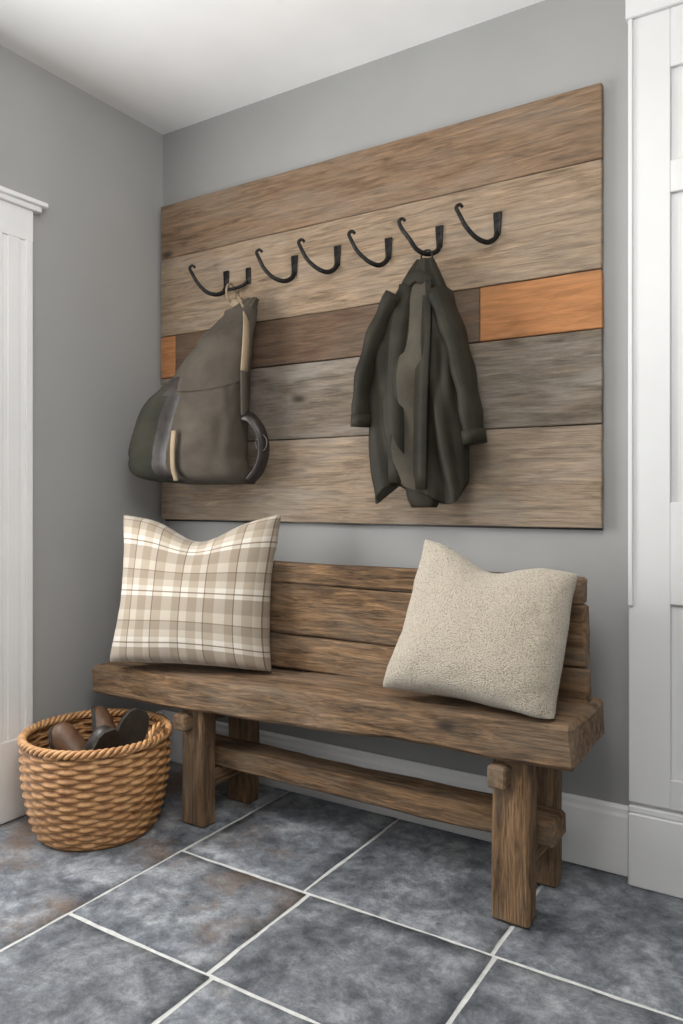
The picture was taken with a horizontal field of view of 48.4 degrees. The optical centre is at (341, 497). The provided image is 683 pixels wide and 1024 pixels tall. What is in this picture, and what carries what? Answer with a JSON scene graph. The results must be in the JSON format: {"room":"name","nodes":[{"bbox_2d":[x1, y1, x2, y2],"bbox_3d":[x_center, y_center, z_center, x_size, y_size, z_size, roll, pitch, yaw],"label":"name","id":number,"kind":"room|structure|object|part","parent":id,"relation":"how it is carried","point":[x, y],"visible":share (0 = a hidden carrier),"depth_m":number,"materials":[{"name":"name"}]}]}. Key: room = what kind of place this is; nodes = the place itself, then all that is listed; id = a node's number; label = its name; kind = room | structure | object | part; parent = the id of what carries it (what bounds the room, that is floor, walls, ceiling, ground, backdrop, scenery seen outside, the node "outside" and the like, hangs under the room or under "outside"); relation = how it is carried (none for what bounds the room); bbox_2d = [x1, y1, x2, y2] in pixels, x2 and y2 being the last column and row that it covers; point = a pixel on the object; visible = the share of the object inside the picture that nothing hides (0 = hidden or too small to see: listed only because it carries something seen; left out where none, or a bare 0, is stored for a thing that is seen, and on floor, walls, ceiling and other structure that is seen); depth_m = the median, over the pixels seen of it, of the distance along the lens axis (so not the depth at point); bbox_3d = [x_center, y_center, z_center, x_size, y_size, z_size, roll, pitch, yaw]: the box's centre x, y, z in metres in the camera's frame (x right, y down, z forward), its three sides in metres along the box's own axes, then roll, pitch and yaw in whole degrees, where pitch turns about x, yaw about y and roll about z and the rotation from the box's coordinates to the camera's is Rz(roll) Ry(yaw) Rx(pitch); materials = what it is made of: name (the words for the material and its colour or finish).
{"room":"mudroom","nodes":[
{"label":"mudroom","id":0,"kind":"room"},
{"bbox_2d":[0,45,162,723],"bbox_3d":[-1.674,-0.209,1.648,0.120,2.500,3.400,0,0,32],"label":"wall","id":1,"kind":"structure","parent":0,"point":[98,169],"depth_m":2.71,"materials":[{"name":"grey paint"}]},
{"bbox_2d":[0,186,47,824],"bbox_3d":[-1.339,0.026,2.025,0.045,2.029,1.270,0,0,32],"label":"door","id":2,"kind":"structure","parent":1,"relation":"in","point":[17,209],"depth_m":2.47,"materials":[{"name":"white paint"}]},
{"bbox_2d":[0,0,543,134],"bbox_3d":[-0.354,-1.509,0.817,3.240,0.100,3.640,0,0,32],"label":"ceiling","id":3,"kind":"structure","parent":0,"point":[168,66],"depth_m":2.42,"materials":[{"name":"white paint"}]},
{"bbox_2d":[0,761,682,1023],"bbox_3d":[-0.354,1.080,0.817,3.240,0.082,3.640,0,0,32],"label":"floor","id":4,"kind":"structure","parent":0,"point":[289,907],"depth_m":1.83,"materials":[{"name":"tile"}]},
{"bbox_2d":[17,708,172,851],"bbox_3d":[-0.772,0.864,2.403,0.468,0.354,0.468,0,0,32],"label":"wicker basket","id":5,"kind":"object","parent":4,"relation":"on","point":[84,800],"visible":0.9,"depth_m":2.23,"materials":[{"name":"brown wicker"}]},
{"bbox_2d":[48,722,86,750],"bbox_3d":[-0.823,0.829,2.383,0.177,0.249,0.099,0,0,16],"label":"leather shoe","id":6,"kind":"object","parent":5,"relation":"in","point":[62,736],"visible":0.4,"depth_m":2.36,"materials":[{"name":"leather"}]},
{"bbox_2d":[83,725,119,750],"bbox_3d":[-0.763,0.816,2.350,0.169,0.249,0.099,0,0,38],"label":"leather shoe","id":7,"kind":"object","parent":5,"relation":"in","point":[104,736],"visible":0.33,"depth_m":2.30,"materials":[{"name":"leather"}]},
{"bbox_2d":[91,706,115,732],"bbox_3d":[-0.770,0.818,2.506,0.107,0.244,0.168,0,0,-17],"label":"leather shoe","id":8,"kind":"object","parent":5,"relation":"in","point":[100,716],"visible":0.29,"depth_m":2.51,"materials":[{"name":"leather"}]},
{"bbox_2d":[115,707,148,745],"bbox_3d":[-0.713,0.802,2.464,0.151,0.250,0.105,0,0,-34],"label":"leather shoe","id":9,"kind":"object","parent":5,"relation":"in","point":[133,726],"visible":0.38,"depth_m":2.44,"materials":[{"name":"leather"}]},
{"bbox_3d":[-0.562,0.715,2.326,0.036,0.055,0.092,0,0,32],"label":"handle","id":10,"kind":"part","parent":5,"relation":"part of","materials":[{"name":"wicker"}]},
{"bbox_2d":[93,560,604,927],"bbox_3d":[-0.077,0.622,2.315,1.654,0.836,0.342,0,0,32],"label":"wooden bench","id":11,"kind":"object","parent":4,"relation":"on","point":[336,629],"visible":0.76,"depth_m":2.20,"materials":[{"name":"brown wood"}]},
{"bbox_2d":[110,515,280,670],"bbox_3d":[-0.485,0.300,2.484,0.576,0.492,0.190,0,0,15],"label":"throw pillow","id":12,"kind":"object","parent":11,"relation":"on","point":[184,600],"visible":1,"depth_m":2.41,"materials":[{"name":"fabric"}]},
{"bbox_3d":[-0.457,0.848,2.437,0.098,0.384,0.066,0,0,32],"label":"leg","id":13,"kind":"part","parent":11,"relation":"part of","materials":[{"name":"brown wood"}]},
{"bbox_3d":[-0.398,0.907,2.532,0.052,0.062,0.251,0,0,32],"label":"rail","id":14,"kind":"part","parent":11,"relation":"part of","materials":[{"name":"brown wood"}]},
{"bbox_3d":[-0.338,0.847,2.626,0.100,0.385,0.066,0,0,32],"label":"leg","id":15,"kind":"part","parent":11,"relation":"part of","materials":[{"name":"brown wood"}]},
{"bbox_3d":[-0.086,0.600,2.302,1.655,0.112,0.312,-2,-1,32],"label":"seat","id":16,"kind":"part","parent":11,"relation":"part of","materials":[{"name":"brown wood"}]},
{"bbox_2d":[383,540,577,718],"bbox_3d":[0.346,0.319,1.966,0.483,0.403,0.239,0,0,36],"label":"throw pillow","id":17,"kind":"object","parent":11,"relation":"on","point":[469,632],"visible":1,"depth_m":1.88,"materials":[{"name":"beige fabric"}]},
{"bbox_3d":[0.427,0.832,1.880,0.098,0.416,0.068,0,0,32],"label":"leg","id":18,"kind":"part","parent":11,"relation":"part of","materials":[{"name":"brown wood"}]},
{"bbox_3d":[0.486,0.907,1.974,0.053,0.065,0.247,0,0,32],"label":"rail","id":19,"kind":"part","parent":11,"relation":"part of","materials":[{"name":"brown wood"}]},
{"bbox_3d":[0.547,0.832,2.071,0.098,0.417,0.067,0,0,32],"label":"leg","id":20,"kind":"part","parent":11,"relation":"part of","materials":[{"name":"brown wood"}]},
{"bbox_2d":[625,0,682,898],"bbox_3d":[1.290,-0.208,1.751,1.205,2.498,0.062,0,0,32],"label":"door","id":21,"kind":"structure","parent":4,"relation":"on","point":[655,27],"depth_m":2.01,"materials":[{"name":"white paint"}]},
{"bbox_3d":[1.288,-1.373,1.753,1.199,0.168,0.062,0,0,32],"label":"crown","id":22,"kind":"part","parent":21,"relation":"part of","materials":[{"name":"white paint"}]},
{"bbox_2d":[163,0,628,805],"bbox_3d":[0.584,-0.209,2.306,3.240,2.500,0.120,0,0,32],"label":"wall","id":23,"kind":"structure","parent":0,"point":[546,48],"depth_m":2.32,"materials":[{"name":"grey paint"}]},
{"bbox_2d":[161,82,603,529],"bbox_3d":[-0.020,-0.534,2.534,1.709,1.250,0.134,0,0,32],"label":"coat rack","id":24,"kind":"object","parent":23,"relation":"attached to","point":[508,204],"visible":0.82,"depth_m":2.41,"materials":[{"name":"dark metal"},{"name":"brown wood"},{"name":"grey wood"}]},
{"bbox_2d":[128,283,268,484],"bbox_3d":[-0.488,-0.418,2.689,0.532,0.737,0.265,0,0,9],"label":"backpack","id":25,"kind":"object","parent":24,"relation":"hanging from","point":[193,430],"visible":1,"depth_m":2.59,"materials":[{"name":"fabric"}]},
{"bbox_2d":[350,249,486,507],"bbox_3d":[0.230,-0.371,2.298,0.434,0.799,0.147,0,0,32],"label":"jacket","id":26,"kind":"object","parent":24,"relation":"hanging from","point":[416,393],"visible":1,"depth_m":2.25,"materials":[{"name":"fabric"}]},
{"bbox_2d":[164,711,628,876],"bbox_3d":[0.044,0.946,2.565,1.778,0.190,0.016,0,0,32],"label":"baseboard","id":27,"kind":"structure","parent":23,"relation":"attached to","point":[595,836],"depth_m":2.35,"materials":[{"name":"white paint"}]}
]}

